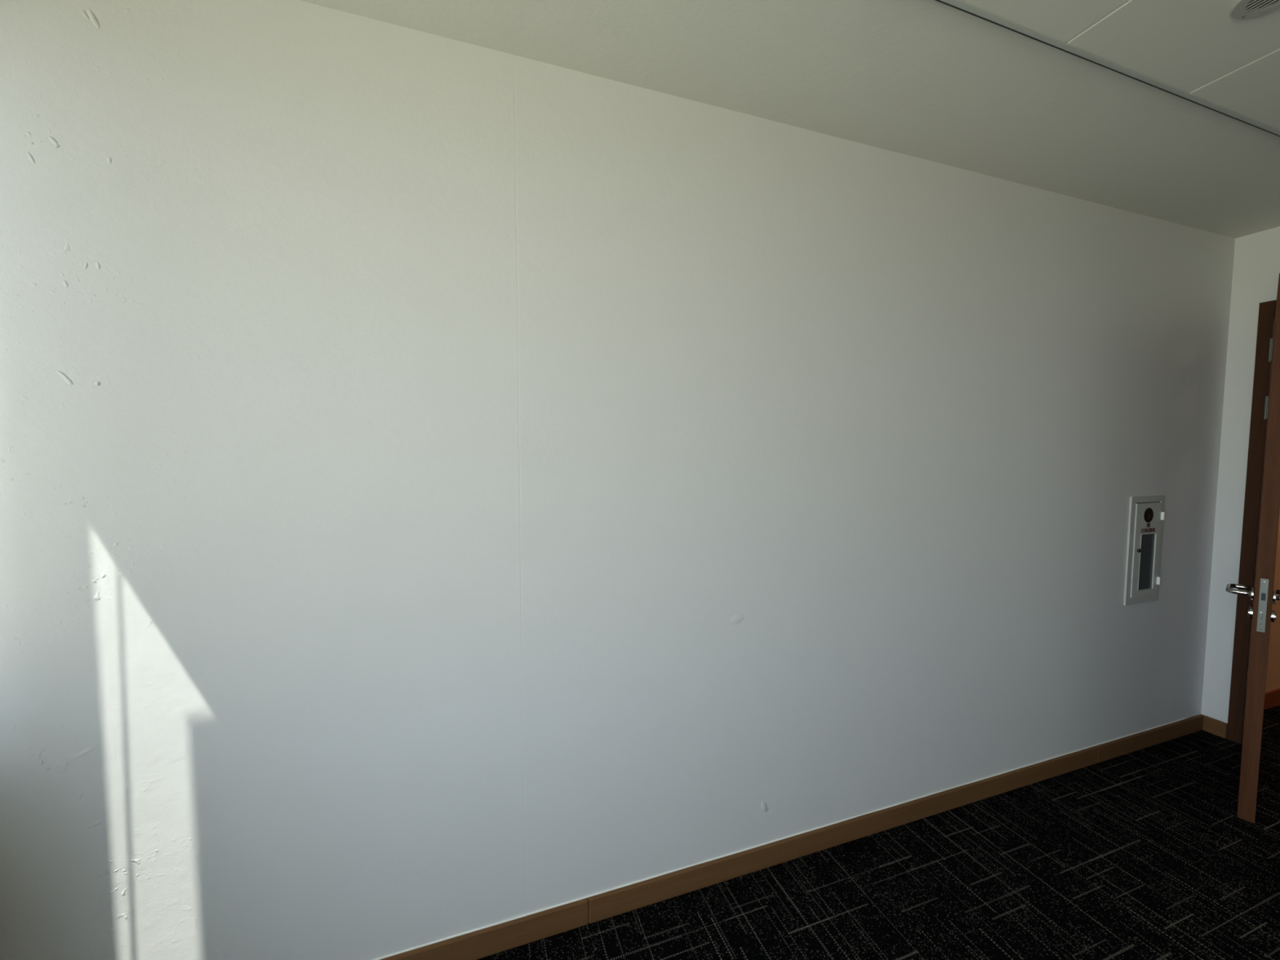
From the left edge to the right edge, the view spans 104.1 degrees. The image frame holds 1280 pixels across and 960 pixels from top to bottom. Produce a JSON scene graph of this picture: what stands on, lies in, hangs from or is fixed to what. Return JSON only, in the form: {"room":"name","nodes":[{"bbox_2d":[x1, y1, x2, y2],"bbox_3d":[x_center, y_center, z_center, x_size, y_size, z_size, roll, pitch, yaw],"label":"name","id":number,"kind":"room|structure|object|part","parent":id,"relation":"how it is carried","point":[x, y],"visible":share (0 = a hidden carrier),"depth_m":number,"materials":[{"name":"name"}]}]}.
{"room":"empty office room","nodes":[
{"label":"empty office room","id":0,"kind":"room"},
{"bbox_2d":[0,0,1279,959],"bbox_3d":[2.028,0.007,2.285,7.870,2.619,0.120,-1,4,-19],"label":"wall","id":1,"kind":"structure","parent":0,"point":[448,487],"depth_m":1.39,"materials":[{"name":"white paint"}]},
{"bbox_2d":[372,714,1204,959],"bbox_3d":[0.692,1.304,1.828,4.759,0.080,0.018,-1,4,-19],"label":"baseboard","id":2,"kind":"structure","parent":1,"relation":"attached to","point":[495,938],"depth_m":1.72,"materials":[{"name":"brown wood"}]},
{"bbox_2d":[1123,495,1164,605],"bbox_3d":[2.394,0.331,2.356,0.255,0.511,0.023,-1,4,-19],"label":"fire extinguisher cabinet","id":3,"kind":"object","parent":1,"relation":"attached to","point":[1146,513],"visible":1,"depth_m":2.36,"materials":[{"name":"grey metal"}]},
{"bbox_3d":[2.394,0.330,2.361,0.191,0.443,0.008,-1,4,-19],"label":"cabinet door","id":4,"kind":"part","parent":3,"relation":"part of","materials":[{"name":"grey metal"}]},
{"bbox_2d":[1263,688,1279,709],"bbox_3d":[4.430,1.228,3.126,2.825,0.090,0.012,-1,4,-19],"label":"baseboard","id":5,"kind":"structure","parent":1,"relation":"attached to","point":[1272,698],"depth_m":2.83,"materials":[{"name":"brown wood"}]},
{"bbox_2d":[299,0,1279,238],"bbox_3d":[1.488,-1.057,-0.592,4.760,0.150,4.828,-1,4,-19],"label":"ceiling","id":6,"kind":"structure","parent":0,"point":[935,81],"depth_m":1.38,"materials":[{"name":"white paint"}]},
{"bbox_3d":[0.991,-1.065,0.667,0.524,0.012,1.054,-1,4,-19],"label":"tile panel","id":7,"kind":"part","parent":6,"relation":"part of","materials":[{"name":"white"}]},
{"bbox_2d":[935,0,1279,137],"bbox_3d":[0.869,-1.105,1.189,4.760,0.033,0.016,-1,4,-19],"label":"trim","id":8,"kind":"structure","parent":6,"relation":"attached to","point":[957,4],"depth_m":1.30,"materials":[{"name":"grey metal"}]},
{"bbox_3d":[1.490,-1.075,0.840,0.524,0.012,1.054,-1,4,-19],"label":"tile panel","id":9,"kind":"part","parent":6,"relation":"part of","materials":[{"name":"white"}]},
{"bbox_3d":[1.989,-1.084,1.013,0.524,0.012,1.054,-1,4,-19],"label":"tile panel","id":10,"kind":"part","parent":6,"relation":"part of","materials":[{"name":"white"}]},
{"bbox_2d":[1229,0,1279,19],"bbox_3d":[1.412,-1.081,1.114,0.124,0.008,0.124,-1,4,-19],"label":"ceiling vent","id":11,"kind":"object","parent":6,"relation":"in","point":[1240,9],"visible":1,"depth_m":1.14,"materials":[{"name":"grey plastic"}]},
{"bbox_2d":[476,704,1279,959],"bbox_3d":[2.782,1.516,0.042,7.970,0.120,5.078,-1,4,-19],"label":"floor","id":12,"kind":"structure","parent":0,"point":[1146,853],"depth_m":1.66,"materials":[{"name":"black carpet"}]},
{"bbox_2d":[1200,226,1279,723],"bbox_3d":[3.804,0.131,0.287,0.150,2.619,4.828,-1,4,-19],"label":"wall","id":13,"kind":"structure","parent":0,"point":[1256,260],"depth_m":2.48,"materials":[{"name":"white paint"}]},
{"bbox_2d":[1202,715,1227,738],"bbox_3d":[3.723,1.402,0.338,0.016,0.076,4.792,-1,4,-19],"label":"baseboard","id":14,"kind":"structure","parent":13,"relation":"attached to","point":[1211,725],"depth_m":2.55,"materials":[{"name":"brown wood"}]},
{"bbox_2d":[1226,299,1276,744],"bbox_3d":[3.196,0.255,2.047,0.174,2.158,0.922,-1,4,-19],"label":"door frame","id":15,"kind":"structure","parent":13,"relation":"attached to","point":[1266,317],"depth_m":2.42,"materials":[{"name":"brown wood"}]},
{"bbox_2d":[1225,272,1279,823],"bbox_3d":[2.678,0.269,2.134,0.805,2.096,0.190,-3,4,-39],"label":"door","id":16,"kind":"structure","parent":13,"relation":"in","point":[1263,595],"depth_m":1.90,"materials":[{"name":"brown wood"}]},
{"bbox_3d":[2.422,0.442,2.018,0.145,0.021,0.066,-3,4,-39],"label":"lever","id":17,"kind":"part","parent":16,"relation":"part of","materials":[{"name":"silver metal"}]},
{"bbox_3d":[2.396,0.446,1.951,0.052,0.052,0.008,-3,4,-39],"label":"handle","id":18,"kind":"part","parent":16,"relation":"part of","materials":[{"name":"silver metal"}]},
{"bbox_3d":[2.367,0.477,1.896,0.003,0.205,0.020,-3,4,-39],"label":"lock plate","id":19,"kind":"part","parent":16,"relation":"part of","materials":[{"name":"silver metal"}]},
{"bbox_3d":[2.429,0.449,1.911,0.052,0.052,0.008,-3,4,-39],"label":"handle","id":20,"kind":"part","parent":16,"relation":"part of","materials":[{"name":"silver metal"}]},
{"bbox_3d":[2.500,0.448,1.922,0.145,0.021,0.066,-3,4,-39],"label":"lever","id":21,"kind":"part","parent":16,"relation":"part of","materials":[{"name":"silver metal"}]}
]}

